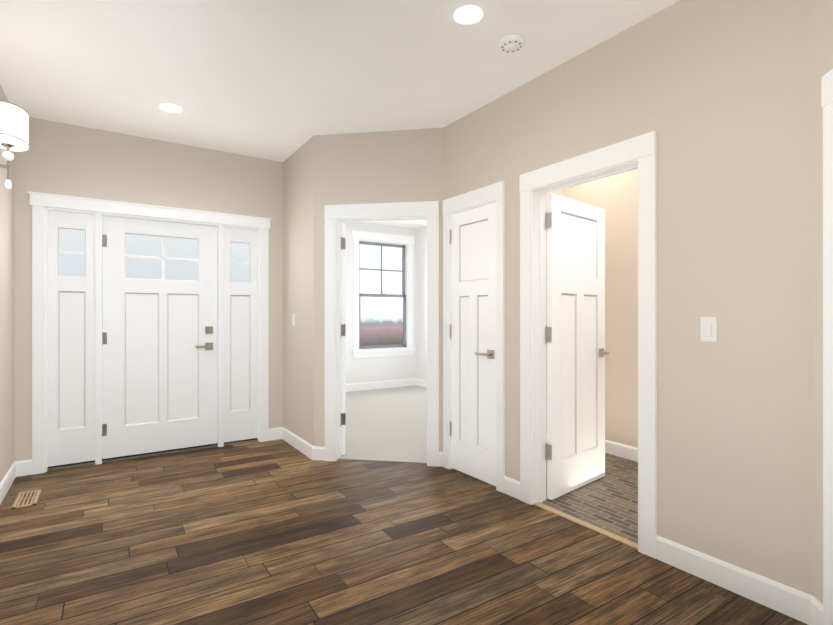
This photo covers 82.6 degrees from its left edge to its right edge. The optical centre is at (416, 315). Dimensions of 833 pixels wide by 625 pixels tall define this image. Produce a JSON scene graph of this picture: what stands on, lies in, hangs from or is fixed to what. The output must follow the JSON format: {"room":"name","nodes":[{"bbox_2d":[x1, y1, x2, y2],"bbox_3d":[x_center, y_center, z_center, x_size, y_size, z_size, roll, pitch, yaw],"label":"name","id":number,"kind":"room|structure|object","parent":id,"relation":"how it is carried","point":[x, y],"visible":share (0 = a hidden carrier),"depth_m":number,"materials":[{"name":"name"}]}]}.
{"room":"entrance hall","nodes":[
{"label":"entrance hall","id":0,"kind":"room"},
{"bbox_2d":[0,85,13,482],"bbox_3d":[-0.925,-0.153,0.222,0.120,2.740,8.190,0,0,-33],"label":"wall","id":1,"kind":"structure","parent":0,"point":[6,329],"depth_m":3.31,"materials":[{"name":"paint"}]},
{"bbox_2d":[0,462,15,503],"bbox_3d":[-0.864,1.160,0.250,0.014,0.115,7.970,0,0,-33],"label":"trim","id":2,"kind":"structure","parent":1,"relation":"attached to","point":[7,480],"depth_m":3.27,"materials":[{"name":"white wood"}]},
{"bbox_2d":[0,100,28,188],"bbox_3d":[-2.227,-0.891,2.544,0.228,0.424,0.294,0,0,-33],"label":"sconce","id":3,"kind":"object","parent":1,"relation":"attached to","point":[14,127],"visible":1,"depth_m":2.53,"materials":[{"name":"silver metal"}]},
{"bbox_2d":[14,117,282,461],"bbox_3d":[-2.266,-0.150,4.164,2.170,2.740,0.120,0,0,-33],"label":"wall","id":4,"kind":"structure","parent":0,"point":[57,158],"depth_m":4.00,"materials":[{"name":"paint"}]},
{"bbox_2d":[15,191,281,476],"bbox_3d":[-2.174,0.139,4.132,2.050,2.163,0.034,0,0,-33],"label":"door frame","id":5,"kind":"structure","parent":4,"relation":"attached to","point":[38,203],"depth_m":3.78,"materials":[{"name":"white wood"}]},
{"bbox_2d":[45,207,259,471],"bbox_3d":[-2.232,0.183,4.184,1.670,2.075,0.143,0,0,-33],"label":"door unit","id":6,"kind":"structure","parent":4,"relation":"in","point":[178,337],"depth_m":4.11,"materials":[{"name":"white wood"}]},
{"bbox_2d":[283,136,312,445],"bbox_3d":[-1.723,-0.149,5.429,0.120,2.740,3.310,0,0,-33],"label":"wall","id":7,"kind":"structure","parent":0,"point":[298,289],"depth_m":4.32,"materials":[{"name":"paint"}]},
{"bbox_2d":[292,314,294,325],"bbox_3d":[-1.148,0.040,4.425,0.011,0.114,0.070,0,0,-33],"label":"light switch","id":8,"kind":"object","parent":7,"relation":"attached to","point":[293,319],"visible":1,"depth_m":4.41,"materials":[{"name":"white plastic"}]},
{"bbox_2d":[282,427,313,459],"bbox_3d":[-1.777,1.163,5.388,0.014,0.115,3.318,0,0,-33],"label":"trim","id":9,"kind":"structure","parent":7,"relation":"attached to","point":[298,443],"depth_m":4.30,"materials":[{"name":"white wood"}]},
{"bbox_2d":[0,0,679,227],"bbox_3d":[0.591,-1.561,2.587,5.800,0.080,10.700,0,0,-33],"label":"ceiling","id":10,"kind":"structure","parent":0,"point":[279,80],"depth_m":2.84,"materials":[{"name":"paint"}]},
{"bbox_2d":[159,103,182,112],"bbox_3d":[-1.801,-1.516,3.477,0.154,0.010,0.154,0,0,-33],"label":"recessed light","id":11,"kind":"object","parent":10,"relation":"in","point":[170,108],"visible":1,"depth_m":3.47,"materials":[{"name":"white"}]},
{"bbox_2d":[453,5,483,24],"bbox_3d":[0.262,-1.517,2.397,0.154,0.010,0.154,0,0,-33],"label":"recessed light","id":12,"kind":"object","parent":10,"relation":"in","point":[468,14],"visible":1,"depth_m":2.39,"materials":[{"name":"white plastic"}]},
{"bbox_2d":[499,34,524,51],"bbox_3d":[0.528,-1.499,2.630,0.140,0.044,0.140,0,0,-33],"label":"smoke detector","id":13,"kind":"object","parent":10,"relation":"attached to","point":[511,43],"visible":1,"depth_m":2.60,"materials":[{"name":"white plastic"}]},
{"bbox_2d":[313,127,443,451],"bbox_3d":[-0.316,-0.150,3.982,1.104,2.740,0.120,0,0,9],"label":"wall","id":14,"kind":"structure","parent":0,"point":[382,167],"depth_m":3.94,"materials":[{"name":"paint"}]},
{"bbox_2d":[341,223,345,454],"bbox_3d":[-0.714,0.205,4.484,0.333,2.006,0.740,0,0,-33],"label":"room door","id":15,"kind":"structure","parent":14,"relation":"in","point":[343,338],"depth_m":4.11,"materials":[{"name":"white wood"}]},
{"bbox_2d":[312,201,442,466],"bbox_3d":[-0.321,0.148,3.982,1.115,2.143,0.166,0,0,9],"label":"trim","id":16,"kind":"structure","parent":14,"relation":"attached to","point":[335,216],"depth_m":3.94,"materials":[{"name":"white wood"}]},
{"bbox_2d":[341,222,415,383],"bbox_3d":[-1.208,-0.147,7.572,3.080,2.740,0.120,0,0,-33],"label":"wall","id":17,"kind":"structure","parent":0,"point":[368,369],"depth_m":7.81,"materials":[{"name":"white paint"}]},
{"bbox_2d":[346,378,415,391],"bbox_3d":[-1.243,1.158,7.468,2.910,0.130,0.014,0,0,-33],"label":"baseboard","id":18,"kind":"structure","parent":17,"relation":"attached to","point":[384,384],"depth_m":7.88,"materials":[{"name":"white wood"}]},
{"bbox_2d":[351,230,415,357],"bbox_3d":[-0.560,-0.340,7.960,1.200,2.055,0.175,0,0,-33],"label":"room window","id":19,"kind":"structure","parent":17,"relation":"in","point":[404,243],"depth_m":7.99,"materials":[{"name":"white wood"}]},
{"bbox_2d":[338,385,426,462],"bbox_3d":[-0.185,1.243,5.979,3.200,0.056,3.965,0,0,-33],"label":"floor","id":20,"kind":"structure","parent":0,"point":[387,424],"depth_m":5.23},
{"bbox_2d":[0,439,807,624],"bbox_3d":[0.233,1.248,0.981,3.450,0.060,8.400,0,0,-33],"label":"floor","id":21,"kind":"structure","parent":0,"point":[278,532],"depth_m":2.42,"materials":[{"name":"brown wood"}]},
{"bbox_2d":[11,489,41,508],"bbox_3d":[-2.588,1.217,3.154,0.120,0.005,0.320,0,0,-33],"label":"floor vent","id":22,"kind":"object","parent":21,"relation":"in","point":[27,498],"visible":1,"depth_m":3.15,"materials":[{"name":"brown wood"}]},
{"bbox_2d":[534,502,637,548],"bbox_3d":[0.973,1.220,2.773,0.061,0.017,0.715,0,0,-33],"label":"threshold strip","id":23,"kind":"object","parent":21,"relation":"on","point":[595,528],"visible":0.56,"depth_m":2.72,"materials":[{"name":"brown wood"}]},
{"bbox_2d":[416,226,426,379],"bbox_3d":[1.090,-0.148,6.698,0.120,2.740,3.850,0,0,-33],"label":"wall","id":24,"kind":"structure","parent":0,"point":[421,302],"depth_m":8.13,"materials":[{"name":"white paint"}]},
{"bbox_2d":[416,378,426,387],"bbox_3d":[1.006,1.157,6.703,0.014,0.130,3.750,0,0,-33],"label":"baseboard","id":25,"kind":"structure","parent":24,"relation":"attached to","point":[419,382],"depth_m":8.11,"materials":[{"name":"white wood"}]},
{"bbox_2d":[546,189,563,432],"bbox_3d":[0.852,-0.150,4.295,1.300,2.740,0.120,0,0,-33],"label":"wall","id":26,"kind":"structure","parent":0,"point":[560,192],"depth_m":4.46,"materials":[{"name":"paint"}]},
{"bbox_2d":[539,453,637,543],"bbox_3d":[1.680,1.243,3.275,1.773,0.053,2.835,0,0,-33],"label":"floor","id":27,"kind":"structure","parent":0,"point":[608,501],"depth_m":3.10,"materials":[{"name":"brown tile"}]},
{"bbox_2d":[564,169,637,447],"bbox_3d":[2.150,-0.150,3.601,0.120,2.740,2.700,0,0,-33],"label":"wall","id":28,"kind":"structure","parent":0,"point":[615,197],"depth_m":4.09,"materials":[{"name":"paint"}]},
{"bbox_2d":[605,440,637,461],"bbox_3d":[2.086,1.162,3.576,0.014,0.115,2.430,0,0,-33],"label":"baseboard","id":29,"kind":"structure","parent":28,"relation":"attached to","point":[622,450],"depth_m":4.07,"materials":[{"name":"white wood"}]},
{"bbox_2d":[444,0,813,595],"bbox_3d":[0.923,-0.151,2.909,0.171,2.740,2.446,0,0,-33],"label":"wall","id":30,"kind":"structure","parent":0,"point":[717,96],"depth_m":2.16,"materials":[{"name":"paint"}]},
{"bbox_2d":[450,202,495,485],"bbox_3d":[0.437,0.205,3.564,0.150,2.006,0.532,0,0,-33],"label":"closet door","id":31,"kind":"structure","parent":30,"relation":"in","point":[473,342],"depth_m":3.54,"materials":[{"name":"white wood"}]},
{"bbox_2d":[545,193,608,499],"bbox_3d":[1.123,0.204,3.366,0.722,2.006,0.184,0,0,-33],"label":"bathroom door","id":32,"kind":"structure","parent":30,"relation":"in","point":[576,354],"depth_m":3.30,"materials":[{"name":"white wood"}]},
{"bbox_2d":[443,131,812,624],"bbox_3d":[0.936,0.148,2.879,0.202,2.143,2.384,0,0,-33],"label":"trim","id":33,"kind":"structure","parent":30,"relation":"attached to","point":[639,153],"depth_m":2.92,"materials":[{"name":"white wood"}]},
{"bbox_2d":[700,317,716,341],"bbox_3d":[1.341,0.064,2.179,0.012,0.114,0.070,0,0,-33],"label":"light switch","id":34,"kind":"object","parent":30,"relation":"attached to","point":[708,329],"visible":1,"depth_m":2.17,"materials":[{"name":"white plastic"}]},
{"bbox_2d":[814,0,832,604],"bbox_3d":[1.511,-0.152,1.339,0.120,2.740,1.150,0,0,12],"label":"wall","id":35,"kind":"structure","parent":0,"point":[823,37],"depth_m":1.83,"materials":[{"name":"paint"}]},
{"bbox_2d":[811,69,832,624],"bbox_3d":[1.499,0.161,1.316,0.152,2.113,1.100,0,0,12],"label":"trim","id":36,"kind":"structure","parent":35,"relation":"attached to","point":[821,614],"depth_m":1.75,"materials":[{"name":"white wood"}]},
{"label":"outside","id":37,"kind":"structure","parent":0,"visible":0},
{"bbox_2d":[360,244,402,345],"bbox_3d":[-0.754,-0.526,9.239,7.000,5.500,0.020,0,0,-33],"label":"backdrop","id":38,"kind":"structure","parent":37,"point":[394,334],"depth_m":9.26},
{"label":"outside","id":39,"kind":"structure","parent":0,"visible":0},
{"bbox_2d":[102,217,102,456],"bbox_3d":[-2.369,-0.180,4.478,2.500,3.000,0.020,0,0,-33],"label":"porch","id":40,"kind":"object","parent":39,"point":[102,331],"depth_m":4.20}
]}

